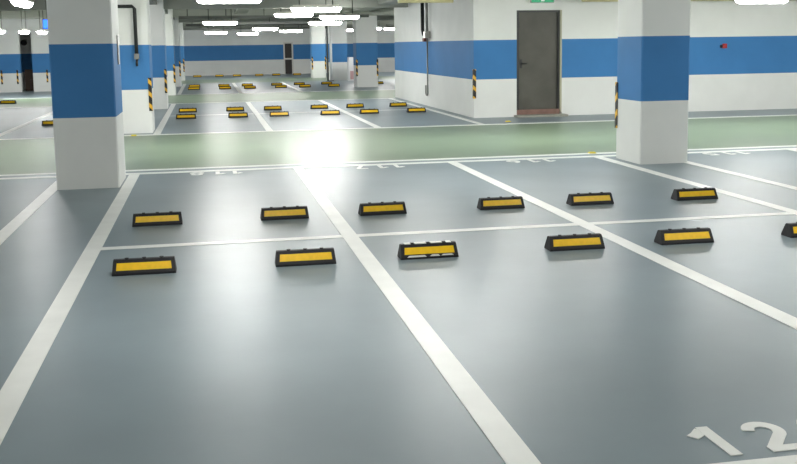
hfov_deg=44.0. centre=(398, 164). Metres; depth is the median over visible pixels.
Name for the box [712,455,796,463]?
floor line
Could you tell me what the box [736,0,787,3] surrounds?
ceiling light
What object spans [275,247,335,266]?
wheel stop
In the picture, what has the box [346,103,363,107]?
wheel stop
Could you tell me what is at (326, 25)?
pipe
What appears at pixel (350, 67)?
cabinet
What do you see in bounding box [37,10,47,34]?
ceiling light
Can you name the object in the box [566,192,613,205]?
wheel stop
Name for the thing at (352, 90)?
parking line
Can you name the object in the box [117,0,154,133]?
column
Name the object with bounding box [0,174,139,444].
parking line
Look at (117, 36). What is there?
plate
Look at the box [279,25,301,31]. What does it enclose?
ceiling light
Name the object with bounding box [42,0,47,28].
hanging sign
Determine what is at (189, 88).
wheel stop
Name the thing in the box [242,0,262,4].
ceiling light
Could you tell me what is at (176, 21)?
column
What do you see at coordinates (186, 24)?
cable tray
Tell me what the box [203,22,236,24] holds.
diffuser
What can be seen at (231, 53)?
wall
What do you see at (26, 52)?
wall
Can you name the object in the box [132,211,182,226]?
wheel stop
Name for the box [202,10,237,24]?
ceiling light
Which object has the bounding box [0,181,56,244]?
parking line
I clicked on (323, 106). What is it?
wheel stop
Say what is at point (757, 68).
wall
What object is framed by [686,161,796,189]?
parking line
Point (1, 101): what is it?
wheel stop
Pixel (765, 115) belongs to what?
floor line
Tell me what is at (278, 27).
cable tray
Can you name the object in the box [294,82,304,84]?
wheel stop
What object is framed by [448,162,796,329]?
parking line
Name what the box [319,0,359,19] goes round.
ceiling light
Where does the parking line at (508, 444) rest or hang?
on the floor
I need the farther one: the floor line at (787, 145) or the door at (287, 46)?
the door at (287, 46)
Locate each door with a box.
[283,42,293,73]
[517,10,561,114]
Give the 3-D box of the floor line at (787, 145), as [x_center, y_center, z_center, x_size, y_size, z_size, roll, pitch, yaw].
[-0.037,-0.068,15.674,40.000,0.004,0.160,-2,7,-11]
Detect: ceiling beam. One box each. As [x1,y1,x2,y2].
[0,0,407,10]
[0,8,393,18]
[149,0,156,4]
[178,15,393,22]
[183,20,393,25]
[184,24,393,27]
[370,8,393,12]
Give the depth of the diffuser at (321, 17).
29.67 m
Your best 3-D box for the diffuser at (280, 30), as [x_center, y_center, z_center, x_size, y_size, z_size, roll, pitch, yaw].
[-5.753,-7.150,52.755,1.200,0.100,0.200,-2,7,-11]
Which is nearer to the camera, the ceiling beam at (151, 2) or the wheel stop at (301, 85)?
the ceiling beam at (151, 2)
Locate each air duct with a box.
[234,9,251,13]
[341,8,378,13]
[378,0,401,4]
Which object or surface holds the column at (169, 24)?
on the floor
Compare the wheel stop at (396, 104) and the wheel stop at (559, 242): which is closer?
the wheel stop at (559, 242)
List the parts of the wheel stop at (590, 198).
reflector panel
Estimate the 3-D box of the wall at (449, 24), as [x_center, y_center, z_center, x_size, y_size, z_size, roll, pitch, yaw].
[0.949,-3.520,29.314,0.250,3.500,10.100,-2,7,-11]
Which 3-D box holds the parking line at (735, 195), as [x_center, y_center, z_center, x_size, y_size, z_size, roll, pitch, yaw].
[4.242,0.511,10.461,0.150,0.004,10.950,-2,7,-11]
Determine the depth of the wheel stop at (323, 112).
26.15 m
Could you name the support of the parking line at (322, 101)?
on the floor
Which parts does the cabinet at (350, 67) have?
panel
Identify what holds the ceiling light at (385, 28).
hanging from the ceiling
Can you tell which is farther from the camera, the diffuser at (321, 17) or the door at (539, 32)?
the diffuser at (321, 17)
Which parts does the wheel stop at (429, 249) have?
reflector panel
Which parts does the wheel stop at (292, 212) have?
reflector panel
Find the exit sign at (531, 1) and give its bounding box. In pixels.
[530,0,553,2]
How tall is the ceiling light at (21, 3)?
0.900 m
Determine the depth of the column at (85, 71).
12.92 m
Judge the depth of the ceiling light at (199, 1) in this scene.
18.29 m
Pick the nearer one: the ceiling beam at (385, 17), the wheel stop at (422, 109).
the wheel stop at (422, 109)
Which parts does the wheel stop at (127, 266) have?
reflector panel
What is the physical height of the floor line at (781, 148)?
0.004 m
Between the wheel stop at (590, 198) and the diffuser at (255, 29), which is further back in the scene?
the diffuser at (255, 29)
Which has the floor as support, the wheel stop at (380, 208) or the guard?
the wheel stop at (380, 208)
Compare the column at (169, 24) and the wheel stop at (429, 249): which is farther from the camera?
the column at (169, 24)
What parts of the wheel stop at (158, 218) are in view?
reflector panel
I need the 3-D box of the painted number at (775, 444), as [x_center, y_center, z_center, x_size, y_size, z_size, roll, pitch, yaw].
[1.742,1.266,4.613,0.762,0.004,0.336,-2,7,-11]
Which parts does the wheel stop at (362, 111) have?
reflector panel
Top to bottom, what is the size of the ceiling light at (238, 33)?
1.020 m
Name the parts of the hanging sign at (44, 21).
panel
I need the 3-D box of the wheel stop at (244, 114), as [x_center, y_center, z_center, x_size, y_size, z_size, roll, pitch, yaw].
[-4.191,-1.310,25.757,0.512,0.131,0.170,-2,7,-10]
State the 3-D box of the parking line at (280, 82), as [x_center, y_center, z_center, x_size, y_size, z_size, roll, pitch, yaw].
[-4.937,-3.586,44.878,0.150,0.004,11.300,-2,7,-11]
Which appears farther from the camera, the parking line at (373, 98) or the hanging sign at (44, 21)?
the parking line at (373, 98)
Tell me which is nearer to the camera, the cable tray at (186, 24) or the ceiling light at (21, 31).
the ceiling light at (21, 31)
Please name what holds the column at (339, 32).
on the floor
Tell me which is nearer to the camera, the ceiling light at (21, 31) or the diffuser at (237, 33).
the ceiling light at (21, 31)
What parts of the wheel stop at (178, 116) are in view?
reflector panel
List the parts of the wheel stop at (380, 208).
reflector panel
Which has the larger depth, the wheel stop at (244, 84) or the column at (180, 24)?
the column at (180, 24)
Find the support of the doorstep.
on the floor
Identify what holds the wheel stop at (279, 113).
on the floor
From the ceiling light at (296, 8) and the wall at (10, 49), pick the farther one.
the wall at (10, 49)
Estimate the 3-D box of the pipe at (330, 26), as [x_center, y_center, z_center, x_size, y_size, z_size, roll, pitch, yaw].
[-3.470,-6.055,50.461,0.240,3.500,0.240,-2,7,-11]
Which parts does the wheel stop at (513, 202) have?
reflector panel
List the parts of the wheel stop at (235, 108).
reflector panel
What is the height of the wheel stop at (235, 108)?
0.131 m
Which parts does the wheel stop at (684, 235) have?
reflector panel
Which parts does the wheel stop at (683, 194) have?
reflector panel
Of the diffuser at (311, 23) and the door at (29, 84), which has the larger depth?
the door at (29, 84)
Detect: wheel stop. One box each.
[0,100,16,103]
[42,120,52,125]
[112,256,176,275]
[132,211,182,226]
[176,114,195,118]
[179,108,196,112]
[188,87,199,89]
[219,86,230,88]
[226,106,243,110]
[228,112,247,117]
[242,83,252,85]
[244,86,255,88]
[260,205,308,220]
[264,105,281,109]
[269,111,288,116]
[275,85,286,87]
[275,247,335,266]
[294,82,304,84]
[299,84,310,86]
[310,104,327,108]
[320,110,339,114]
[328,84,339,86]
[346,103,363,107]
[358,201,406,215]
[359,108,378,113]
[389,102,406,106]
[397,240,458,259]
[406,107,425,112]
[477,196,524,209]
[544,233,604,251]
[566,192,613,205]
[654,227,713,244]
[671,187,717,200]
[781,222,796,237]
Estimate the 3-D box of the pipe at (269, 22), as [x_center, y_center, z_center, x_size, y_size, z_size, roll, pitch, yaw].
[-5.843,-6.768,44.986,6.100,0.679,0.099,-2,7,-11]
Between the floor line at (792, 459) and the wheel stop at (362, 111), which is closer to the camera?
the floor line at (792, 459)
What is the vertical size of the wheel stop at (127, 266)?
0.131 m
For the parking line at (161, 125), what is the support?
on the floor
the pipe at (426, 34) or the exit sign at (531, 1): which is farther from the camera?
the pipe at (426, 34)
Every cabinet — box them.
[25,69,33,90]
[347,57,353,80]
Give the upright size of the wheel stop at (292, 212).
0.131 m
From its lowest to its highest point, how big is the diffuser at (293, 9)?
0.100 m
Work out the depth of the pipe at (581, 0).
23.73 m
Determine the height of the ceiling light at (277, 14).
0.780 m
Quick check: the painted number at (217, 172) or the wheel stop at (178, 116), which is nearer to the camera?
the painted number at (217, 172)
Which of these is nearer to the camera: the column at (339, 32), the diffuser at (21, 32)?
the diffuser at (21, 32)
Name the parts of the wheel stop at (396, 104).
reflector panel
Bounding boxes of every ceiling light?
[0,11,5,33]
[11,0,33,7]
[18,10,29,33]
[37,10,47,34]
[197,0,260,3]
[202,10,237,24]
[205,26,226,33]
[237,26,258,34]
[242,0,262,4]
[252,24,277,30]
[274,8,313,16]
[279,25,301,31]
[290,0,341,11]
[309,12,341,24]
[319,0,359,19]
[384,27,393,29]
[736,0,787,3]
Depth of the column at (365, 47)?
42.61 m
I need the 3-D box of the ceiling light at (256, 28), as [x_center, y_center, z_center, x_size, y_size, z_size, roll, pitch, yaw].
[-6.446,-6.949,47.514,1.220,0.920,0.210,-2,7,-11]
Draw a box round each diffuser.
[19,31,29,33]
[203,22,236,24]
[205,32,226,33]
[237,33,258,34]
[252,28,277,30]
[274,14,312,16]
[280,30,301,31]
[291,8,340,11]
[309,22,341,24]
[319,16,358,19]
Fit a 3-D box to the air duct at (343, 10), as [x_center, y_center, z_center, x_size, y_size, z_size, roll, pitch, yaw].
[-1.252,-5.727,35.031,0.600,0.450,7.400,-2,7,-11]
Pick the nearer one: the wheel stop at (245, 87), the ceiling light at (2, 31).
the ceiling light at (2, 31)
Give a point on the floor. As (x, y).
(612, 354)
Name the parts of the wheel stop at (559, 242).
reflector panel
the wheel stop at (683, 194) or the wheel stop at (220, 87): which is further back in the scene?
the wheel stop at (220, 87)
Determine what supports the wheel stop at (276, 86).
on the floor
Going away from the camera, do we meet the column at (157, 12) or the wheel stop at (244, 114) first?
the wheel stop at (244, 114)
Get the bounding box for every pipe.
[118,5,138,65]
[203,18,317,24]
[326,25,328,80]
[329,25,333,80]
[397,0,452,2]
[420,3,430,95]
[581,0,735,1]
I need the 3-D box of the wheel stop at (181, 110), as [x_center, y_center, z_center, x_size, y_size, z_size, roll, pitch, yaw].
[-5.989,-1.562,28.022,0.512,0.131,0.170,-2,7,-11]
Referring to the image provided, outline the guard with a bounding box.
[472,69,475,98]
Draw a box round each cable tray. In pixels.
[179,9,368,18]
[183,24,352,29]
[186,24,309,25]
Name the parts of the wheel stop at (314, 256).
reflector panel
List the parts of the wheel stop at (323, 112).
reflector panel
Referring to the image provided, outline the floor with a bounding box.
[0,72,796,463]
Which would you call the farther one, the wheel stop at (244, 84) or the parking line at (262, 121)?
the wheel stop at (244, 84)
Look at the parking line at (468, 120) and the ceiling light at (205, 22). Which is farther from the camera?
the ceiling light at (205, 22)
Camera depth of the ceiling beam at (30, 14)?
38.11 m
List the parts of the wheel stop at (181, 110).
reflector panel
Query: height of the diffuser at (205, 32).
0.100 m
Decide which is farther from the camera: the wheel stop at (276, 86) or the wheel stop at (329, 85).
the wheel stop at (329, 85)
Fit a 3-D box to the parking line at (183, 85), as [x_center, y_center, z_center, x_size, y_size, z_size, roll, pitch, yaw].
[-9.649,-3.406,43.978,0.150,0.004,11.300,-2,7,-11]
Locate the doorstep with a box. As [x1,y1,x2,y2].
[514,114,567,117]
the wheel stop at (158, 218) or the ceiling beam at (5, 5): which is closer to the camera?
the wheel stop at (158, 218)
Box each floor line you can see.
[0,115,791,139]
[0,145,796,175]
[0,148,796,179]
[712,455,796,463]
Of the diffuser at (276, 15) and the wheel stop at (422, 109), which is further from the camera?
the diffuser at (276, 15)
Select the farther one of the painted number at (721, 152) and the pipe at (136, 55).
the pipe at (136, 55)
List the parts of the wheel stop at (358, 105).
reflector panel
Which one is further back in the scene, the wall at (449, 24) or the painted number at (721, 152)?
the wall at (449, 24)
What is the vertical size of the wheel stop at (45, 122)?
0.131 m
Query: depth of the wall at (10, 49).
42.78 m
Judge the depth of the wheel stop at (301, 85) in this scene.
43.54 m
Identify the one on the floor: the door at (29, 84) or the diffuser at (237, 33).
the door at (29, 84)
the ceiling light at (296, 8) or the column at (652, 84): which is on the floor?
the column at (652, 84)
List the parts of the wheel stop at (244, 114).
reflector panel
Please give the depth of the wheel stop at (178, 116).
25.45 m
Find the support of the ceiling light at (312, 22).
hanging from the ceiling
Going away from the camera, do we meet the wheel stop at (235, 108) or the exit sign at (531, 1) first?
the exit sign at (531, 1)
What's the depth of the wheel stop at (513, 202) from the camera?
11.01 m
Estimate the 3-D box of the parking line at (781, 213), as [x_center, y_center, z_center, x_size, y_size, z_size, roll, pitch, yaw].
[0.706,0.644,9.800,7.050,0.002,0.130,-2,7,-11]
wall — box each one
[0,19,50,92]
[20,32,32,89]
[183,27,394,75]
[394,0,470,116]
[471,0,796,117]
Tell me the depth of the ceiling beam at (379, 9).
37.26 m
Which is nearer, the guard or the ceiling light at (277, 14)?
the guard
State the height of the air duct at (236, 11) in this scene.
0.420 m
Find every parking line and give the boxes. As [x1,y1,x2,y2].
[0,112,52,135]
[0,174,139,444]
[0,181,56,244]
[12,90,365,98]
[15,98,387,107]
[101,212,792,249]
[154,104,175,133]
[177,84,185,94]
[196,109,406,115]
[232,83,241,92]
[246,102,272,130]
[280,82,302,91]
[293,168,540,463]
[318,100,379,127]
[388,98,482,123]
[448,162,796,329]
[595,157,796,214]
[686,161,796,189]
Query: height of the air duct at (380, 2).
0.450 m
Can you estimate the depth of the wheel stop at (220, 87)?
42.83 m
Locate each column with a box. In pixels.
[46,0,125,189]
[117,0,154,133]
[150,0,168,108]
[165,9,176,95]
[173,17,181,86]
[179,23,184,80]
[310,25,325,77]
[328,21,347,79]
[353,16,378,86]
[615,0,690,164]
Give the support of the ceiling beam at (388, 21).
attached to the ceiling
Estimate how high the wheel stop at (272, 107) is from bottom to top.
0.131 m
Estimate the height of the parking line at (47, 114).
0.004 m
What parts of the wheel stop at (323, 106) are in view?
reflector panel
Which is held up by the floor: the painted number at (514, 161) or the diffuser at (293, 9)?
the painted number at (514, 161)
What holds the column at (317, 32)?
on the floor
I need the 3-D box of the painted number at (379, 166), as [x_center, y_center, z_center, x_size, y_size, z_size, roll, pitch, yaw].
[-0.285,0.026,14.936,0.756,0.004,0.344,-2,7,-11]
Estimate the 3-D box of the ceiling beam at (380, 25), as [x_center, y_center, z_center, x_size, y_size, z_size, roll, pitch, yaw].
[-9.444,-9.014,63.111,40.000,0.540,0.730,-2,7,-11]
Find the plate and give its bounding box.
[116,35,119,64]
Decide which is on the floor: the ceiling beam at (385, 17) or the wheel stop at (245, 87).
the wheel stop at (245, 87)
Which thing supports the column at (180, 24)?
on the floor
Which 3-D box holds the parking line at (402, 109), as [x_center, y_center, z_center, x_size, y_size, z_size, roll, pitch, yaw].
[-2.711,-1.452,27.261,7.050,0.002,0.130,-2,7,-11]
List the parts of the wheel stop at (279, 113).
reflector panel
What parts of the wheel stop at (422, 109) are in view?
reflector panel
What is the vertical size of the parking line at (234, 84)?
0.004 m
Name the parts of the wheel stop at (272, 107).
reflector panel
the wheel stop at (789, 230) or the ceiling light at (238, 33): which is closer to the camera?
the wheel stop at (789, 230)
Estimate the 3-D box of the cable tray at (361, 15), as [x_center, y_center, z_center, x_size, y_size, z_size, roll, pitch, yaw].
[-4.444,-5.626,35.491,6.800,0.670,0.230,-2,7,-11]
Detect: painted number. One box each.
[190,171,241,174]
[356,165,404,168]
[506,159,554,162]
[687,421,796,455]
[702,152,749,154]
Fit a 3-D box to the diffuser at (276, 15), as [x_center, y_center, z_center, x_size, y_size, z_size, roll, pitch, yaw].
[-3.287,-4.688,30.961,1.200,0.100,0.200,-2,7,-11]
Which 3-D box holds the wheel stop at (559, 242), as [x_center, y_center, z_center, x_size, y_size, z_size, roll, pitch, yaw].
[1.581,0.684,8.853,0.512,0.131,0.170,-2,7,-10]
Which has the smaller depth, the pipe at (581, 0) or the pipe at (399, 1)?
the pipe at (399, 1)
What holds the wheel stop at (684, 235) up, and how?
on the floor
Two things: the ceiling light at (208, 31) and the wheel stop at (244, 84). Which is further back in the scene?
the ceiling light at (208, 31)

